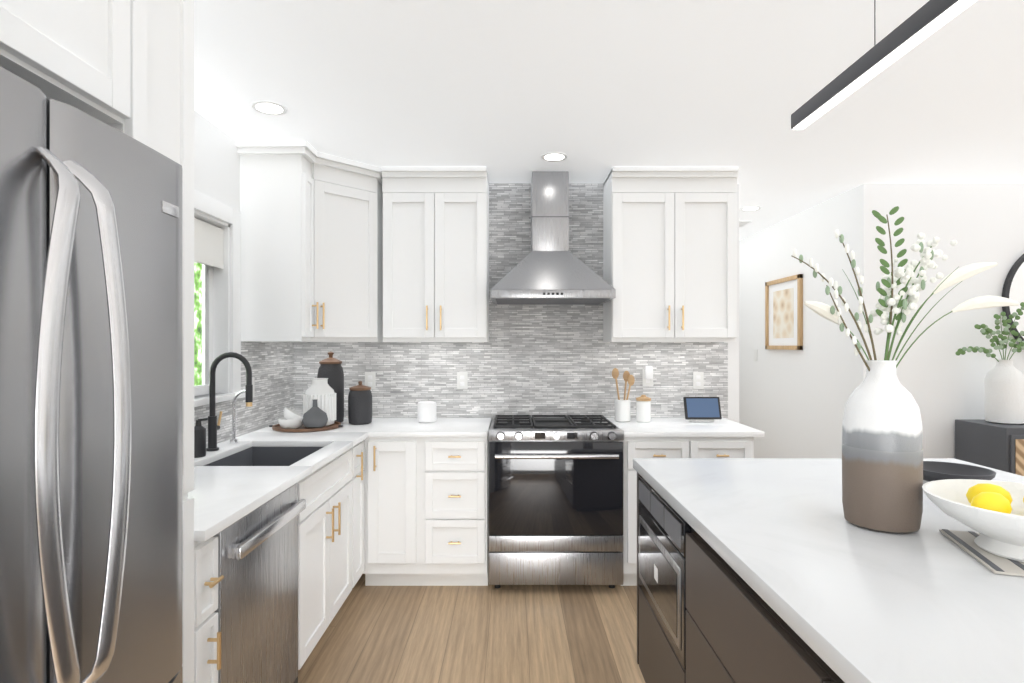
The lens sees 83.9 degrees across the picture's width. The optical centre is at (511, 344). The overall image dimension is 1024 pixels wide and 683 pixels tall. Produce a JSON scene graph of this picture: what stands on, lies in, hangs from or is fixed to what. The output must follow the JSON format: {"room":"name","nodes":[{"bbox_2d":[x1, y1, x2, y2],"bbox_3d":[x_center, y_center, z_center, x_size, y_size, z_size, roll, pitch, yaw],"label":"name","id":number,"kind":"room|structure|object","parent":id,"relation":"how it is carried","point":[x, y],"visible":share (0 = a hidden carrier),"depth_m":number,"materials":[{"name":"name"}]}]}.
{"room":"kitchen","nodes":[
{"label":"kitchen","id":0,"kind":"room"},
{"bbox_2d":[194,110,293,446],"bbox_3d":[-1.541,0.155,0.395,0.148,2.490,7.190,0,0,0],"label":"wall","id":1,"kind":"structure","parent":0,"point":[216,166],"depth_m":3.06,"materials":[{"name":"white paint"}]},
{"bbox_2d":[194,189,244,406],"bbox_3d":[-1.518,-0.217,2.540,0.185,0.995,1.090,0,0,0],"label":"window","id":2,"kind":"structure","parent":1,"relation":"in","point":[217,287],"depth_m":2.94,"materials":[{"name":"white paint"}]},
{"bbox_2d":[252,377,254,397],"bbox_3d":[-1.464,0.240,3.200,0.006,0.116,0.072,0,0,0],"label":"electrical outlet","id":3,"kind":"object","parent":1,"relation":"attached to","point":[253,381],"visible":0.48,"depth_m":3.22,"materials":[{"name":"white plastic"}]},
{"bbox_2d":[236,141,382,341],"bbox_3d":[-1.138,-0.554,3.444,0.670,1.069,0.808,0,0,0],"label":"upper cabinet","id":4,"kind":"object","parent":1,"relation":"attached to","point":[311,244],"visible":1,"depth_m":3.16,"materials":[{"name":"white paint"}]},
{"bbox_2d":[297,574,644,682],"bbox_3d":[1.355,1.430,2.550,8.800,0.060,11.500,0,0,0],"label":"floor","id":5,"kind":"structure","parent":0,"point":[502,634],"depth_m":2.74,"materials":[{"name":"brown wood"}]},
{"bbox_2d":[0,66,182,682],"bbox_3d":[-1.036,0.510,0.850,0.839,1.780,0.764,0,0,0],"label":"fridge","id":6,"kind":"object","parent":5,"relation":"on","point":[91,399],"visible":1,"depth_m":0.93,"materials":[{"name":"grey metal"}]},
{"bbox_2d":[0,0,193,682],"bbox_3d":[-1.131,0.155,0.954,0.685,2.489,1.187,0,0,0],"label":"tall cabinet","id":7,"kind":"object","parent":5,"relation":"on","point":[126,67],"visible":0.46,"depth_m":1.27,"materials":[{"name":"white paint"}]},
{"bbox_2d":[213,483,305,682],"bbox_3d":[-1.097,0.958,1.928,0.615,0.865,0.592,0,0,0],"label":"dishwasher","id":8,"kind":"object","parent":5,"relation":"on","point":[257,610],"visible":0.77,"depth_m":1.89,"materials":[{"name":"grey metal"}]},
{"bbox_2d":[222,441,364,620],"bbox_3d":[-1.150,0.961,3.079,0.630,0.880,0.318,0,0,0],"label":"base cabinet","id":9,"kind":"object","parent":5,"relation":"on","point":[331,542],"depth_m":2.64,"materials":[{"name":"white paint"}]},
{"bbox_2d":[188,418,491,541],"bbox_3d":[-0.801,0.610,2.673,1.329,0.240,2.336,0,0,0],"label":"countertop","id":10,"kind":"structure","parent":9,"relation":"on","point":[246,474],"depth_m":2.65,"materials":[{"name":"stone"}]},
{"bbox_2d":[194,418,207,457],"bbox_3d":[-1.370,0.405,2.500,0.071,0.169,0.060,0,0,0],"label":"soap dispenser","id":11,"kind":"object","parent":10,"relation":"on","point":[199,440],"visible":0.73,"depth_m":2.48,"materials":[{"name":"black"}]},
{"bbox_2d":[206,352,252,450],"bbox_3d":[-1.311,0.261,2.664,0.214,0.456,0.094,0,0,0],"label":"faucet","id":12,"kind":"object","parent":10,"relation":"on","point":[213,426],"visible":1,"depth_m":2.63,"materials":[{"name":"black metal"}]},
{"bbox_2d":[230,390,244,443],"bbox_3d":[-1.359,0.355,2.831,0.088,0.267,0.054,0,0,0],"label":"faucet","id":13,"kind":"object","parent":10,"relation":"on","point":[233,440],"visible":0.88,"depth_m":2.83,"materials":[{"name":"white metal"}]},
{"bbox_2d":[269,351,343,431],"bbox_3d":[-1.210,0.264,3.414,0.430,0.450,0.472,0,0,0],"label":"decor","id":14,"kind":"object","parent":10,"relation":"on","point":[323,402],"visible":1,"depth_m":3.35,"materials":[{"name":"white ceramic"}]},
{"bbox_2d":[348,381,371,424],"bbox_3d":[-0.945,0.356,3.550,0.146,0.266,0.146,0,0,0],"label":"canister","id":15,"kind":"object","parent":10,"relation":"on","point":[360,404],"visible":1,"depth_m":3.49,"materials":[{"name":"grey ceramic"}]},
{"bbox_2d":[417,401,435,422],"bbox_3d":[-0.540,0.424,3.620,0.120,0.130,0.120,0,0,0],"label":"canister","id":16,"kind":"object","parent":10,"relation":"on","point":[426,411],"visible":1,"depth_m":3.57,"materials":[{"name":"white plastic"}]},
{"bbox_2d":[363,437,487,585],"bbox_3d":[-0.496,0.961,3.512,0.713,0.879,0.656,0,0,0],"label":"base cabinet","id":17,"kind":"object","parent":5,"relation":"on","point":[426,511],"visible":0.96,"depth_m":3.23,"materials":[{"name":"white paint"}]},
{"bbox_2d":[488,415,623,587],"bbox_3d":[0.247,0.932,3.482,0.760,0.935,0.711,0,0,0],"label":"range","id":18,"kind":"object","parent":5,"relation":"on","point":[555,501],"visible":1,"depth_m":3.19,"materials":[{"name":"silver metal"}]},
{"bbox_2d":[637,580,676,682],"bbox_3d":[0.764,1.188,2.015,0.498,0.424,0.638,0,0,0],"label":"base cabinet","id":19,"kind":"object","parent":5,"relation":"on","point":[656,657],"depth_m":2.09,"materials":[{"name":"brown wood"}]},
{"bbox_2d":[621,437,753,585],"bbox_3d":[1.004,0.961,3.512,0.742,0.879,0.656,0,0,0],"label":"base cabinet","id":20,"kind":"object","parent":5,"relation":"on","point":[688,447],"visible":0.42,"depth_m":3.23,"materials":[{"name":"white paint"}]},
{"bbox_2d":[607,418,764,436],"bbox_3d":[1.028,0.505,3.526,0.794,0.030,0.631,0,0,0],"label":"countertop","id":21,"kind":"structure","parent":20,"relation":"on","point":[672,427],"depth_m":3.34,"materials":[{"name":"stone"}]},
{"bbox_2d":[612,368,634,421],"bbox_3d":[0.713,0.318,3.660,0.144,0.342,0.100,0,0,0],"label":"utensil crock","id":22,"kind":"object","parent":21,"relation":"on","point":[622,410],"visible":1,"depth_m":3.64,"materials":[{"name":"white ceramic"}]},
{"bbox_2d":[636,395,650,421],"bbox_3d":[0.840,0.403,3.640,0.094,0.172,0.094,0,0,0],"label":"canister","id":23,"kind":"object","parent":21,"relation":"on","point":[643,408],"visible":1,"depth_m":3.60,"materials":[{"name":"white ceramic"}]},
{"bbox_2d":[683,397,721,421],"bbox_3d":[1.210,0.410,3.635,0.230,0.158,0.081,0,0,0],"label":"smart display","id":24,"kind":"object","parent":21,"relation":"on","point":[702,409],"visible":1,"depth_m":3.61,"materials":[{"name":"black"}]},
{"bbox_2d":[677,532,825,682],"bbox_3d":[1.150,0.978,1.322,1.270,0.843,0.748,0,0,0],"label":"base cabinet","id":25,"kind":"object","parent":5,"relation":"on","point":[739,629],"depth_m":1.35,"materials":[{"name":"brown wood"}]},
{"bbox_2d":[638,476,695,669],"bbox_3d":[0.756,0.750,2.007,0.498,0.440,0.615,0,0,0],"label":"microwave","id":26,"kind":"object","parent":25,"relation":"in","point":[664,527],"visible":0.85,"depth_m":1.91,"materials":[{"name":"grey"}]},
{"bbox_2d":[633,458,1023,682],"bbox_3d":[1.168,0.490,0.517,1.334,0.040,3.695,0,0,0],"label":"countertop","id":27,"kind":"structure","parent":25,"relation":"on","point":[825,580],"depth_m":1.18,"materials":[{"name":"stone"}]},
{"bbox_2d":[792,206,1018,532],"bbox_3d":[1.060,0.052,1.499,0.612,0.833,0.196,0,0,0],"label":"vase","id":28,"kind":"object","parent":27,"relation":"on","point":[882,459],"visible":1,"depth_m":1.46,"materials":[{"name":"ceramic"}]},
{"bbox_2d":[923,461,995,481],"bbox_3d":[1.485,0.443,1.930,0.236,0.052,0.236,0,0,0],"label":"bowl","id":29,"kind":"object","parent":27,"relation":"on","point":[934,470],"visible":0.6,"depth_m":1.95,"materials":[{"name":"grey ceramic"}]},
{"bbox_2d":[939,529,1023,576],"bbox_3d":[1.164,0.465,1.258,0.280,0.007,0.280,0,0,18],"label":"cloth napkin","id":30,"kind":"object","parent":27,"relation":"on","point":[993,563],"visible":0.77,"depth_m":1.25,"materials":[{"name":"grey fabric"}]},
{"bbox_2d":[922,479,1023,561],"bbox_3d":[1.145,0.393,1.270,0.376,0.136,0.376,0,0,0],"label":"bowl","id":31,"kind":"object","parent":30,"relation":"on","point":[991,512],"visible":0.98,"depth_m":1.25,"materials":[{"name":"white ceramic"}]},
{"bbox_2d":[809,664,844,682],"bbox_3d":[1.150,0.978,0.575,1.270,0.843,0.746,0,0,0],"label":"base cabinet","id":32,"kind":"object","parent":5,"relation":"on","point":[818,673],"depth_m":0.97,"materials":[{"name":"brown wood"}]},
{"bbox_2d":[955,419,1023,475],"bbox_3d":[3.790,0.950,3.621,1.630,0.900,0.418,0,0,0],"label":"console","id":33,"kind":"object","parent":5,"relation":"on","point":[984,442],"visible":0.35,"depth_m":3.54,"materials":[{"name":"grey wood"}]},
{"bbox_2d":[955,302,1023,423],"bbox_3d":[3.155,0.114,3.650,0.671,0.770,0.200,0,0,0],"label":"vase","id":34,"kind":"object","parent":33,"relation":"on","point":[1004,392],"visible":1,"depth_m":3.61,"materials":[{"name":"white ceramic"}]},
{"bbox_2d":[194,0,1023,240],"bbox_3d":[2.005,-1.115,2.550,7.500,0.050,11.500,0,0,0],"label":"ceiling","id":35,"kind":"structure","parent":0,"point":[514,91],"depth_m":2.41,"materials":[{"name":"white paint"}]},
{"bbox_2d":[251,101,287,115],"bbox_3d":[-1.115,-1.087,2.620,0.156,0.005,0.156,0,0,0],"label":"recessed light","id":36,"kind":"object","parent":35,"relation":"in","point":[270,108],"visible":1,"depth_m":2.62,"materials":[{"name":"white paint"}]},
{"bbox_2d":[541,152,567,161],"bbox_3d":[0.245,-1.087,3.300,0.156,0.005,0.156,0,0,0],"label":"recessed light","id":37,"kind":"object","parent":35,"relation":"in","point":[554,157],"visible":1,"depth_m":3.30,"materials":[{"name":"white paint"}]},
{"bbox_2d":[739,221,751,226],"bbox_3d":[1.955,-1.085,5.125,0.300,0.007,0.250,0,0,0],"label":"ceiling vent","id":38,"kind":"object","parent":35,"relation":"in","point":[742,223],"visible":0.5,"depth_m":5.06,"materials":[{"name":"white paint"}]},
{"bbox_2d":[740,206,760,210],"bbox_3d":[1.905,-1.087,4.550,0.156,0.005,0.156,0,0,0],"label":"smoke detector","id":39,"kind":"object","parent":35,"relation":"attached to","point":[752,208],"depth_m":4.54,"materials":[{"name":"white paint"}]},
{"bbox_2d":[791,0,976,128],"bbox_3d":[0.885,-0.878,0.835,0.060,0.422,1.870,0,0,0],"label":"linear pendant light","id":40,"kind":"object","parent":35,"relation":"hanging from","point":[926,20],"visible":1,"depth_m":1.34,"materials":[{"name":"grey metal"}]},
{"bbox_2d":[294,183,1023,458],"bbox_3d":[2.070,0.155,3.916,7.370,2.490,0.148,0,0,0],"label":"wall","id":41,"kind":"structure","parent":0,"point":[531,360],"depth_m":3.84,"materials":[{"name":"white paint"}]},
{"bbox_2d":[365,372,375,388],"bbox_3d":[-0.955,0.240,3.838,0.072,0.116,0.008,0,0,0],"label":"electrical outlet","id":42,"kind":"object","parent":41,"relation":"attached to","point":[370,379],"visible":0.9,"depth_m":3.84,"materials":[{"name":"white plastic"}]},
{"bbox_2d":[381,167,488,341],"bbox_3d":[-0.476,-0.554,3.656,0.643,1.069,0.384,0,0,0],"label":"upper cabinet","id":43,"kind":"object","parent":41,"relation":"attached to","point":[435,254],"visible":1,"depth_m":3.51,"materials":[{"name":"white paint"}]},
{"bbox_2d":[457,372,467,388],"bbox_3d":[-0.335,0.240,3.838,0.072,0.116,0.008,0,0,0],"label":"electrical outlet","id":44,"kind":"object","parent":41,"relation":"attached to","point":[462,380],"visible":1,"depth_m":3.84,"materials":[{"name":"white plastic"}]},
{"bbox_2d":[490,171,615,304],"bbox_3d":[0.241,-0.679,3.590,0.736,0.817,0.500,0,0,0],"label":"range hood","id":45,"kind":"object","parent":41,"relation":"attached to","point":[550,268],"visible":1,"depth_m":3.50,"materials":[{"name":"silver metal"}]},
{"bbox_2d":[643,369,652,385],"bbox_3d":[0.915,0.220,3.838,0.072,0.116,0.008,0,0,0],"label":"electrical outlet","id":46,"kind":"object","parent":41,"relation":"attached to","point":[647,382],"visible":0.42,"depth_m":3.84,"materials":[{"name":"white plastic"}]},
{"bbox_2d":[645,366,652,378],"bbox_3d":[0.915,0.185,3.816,0.050,0.090,0.038,0,0,0],"label":"plug-in air freshener","id":47,"kind":"object","parent":46,"relation":"attached to","point":[648,372],"visible":0.96,"depth_m":3.80,"materials":[{"name":"white plastic"}]},
{"bbox_2d":[603,167,738,341],"bbox_3d":[1.000,-0.554,3.656,0.770,1.069,0.384,0,0,0],"label":"upper cabinet","id":48,"kind":"object","parent":41,"relation":"attached to","point":[669,254],"visible":1,"depth_m":3.51,"materials":[{"name":"white paint"}]},
{"bbox_2d":[693,372,703,388],"bbox_3d":[1.255,0.240,3.838,0.072,0.116,0.008,0,0,0],"label":"electrical outlet","id":49,"kind":"object","parent":41,"relation":"attached to","point":[698,380],"visible":1,"depth_m":3.84,"materials":[{"name":"white plastic"}]},
{"bbox_2d":[1002,254,1023,342],"bbox_3d":[3.715,-0.300,3.834,0.820,0.820,0.030,0,0,0],"label":"round wall mirror","id":50,"kind":"object","parent":41,"relation":"attached to","point":[1013,287],"visible":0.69,"depth_m":3.84,"materials":[{"name":"black mirror"}]},
{"bbox_2d":[739,190,850,457],"bbox_3d":[2.435,0.155,6.095,0.120,2.490,4.210,0,0,0],"label":"wall","id":51,"kind":"structure","parent":0,"point":[792,403],"depth_m":4.69,"materials":[{"name":"white paint"}]},
{"bbox_2d":[754,349,756,360],"bbox_3d":[2.372,0.100,5.550,0.006,0.116,0.072,0,0,0],"label":"light switch","id":52,"kind":"object","parent":51,"relation":"attached to","point":[755,354],"visible":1,"depth_m":5.54,"materials":[{"name":"white plastic"}]},
{"bbox_2d":[765,274,802,349],"bbox_3d":[2.359,-0.270,4.965,0.030,0.620,0.630,0,0,0],"label":"framed picture","id":53,"kind":"object","parent":51,"relation":"attached to","point":[783,313],"visible":1,"depth_m":4.94,"materials":[{"name":"beige paper"}]}
]}

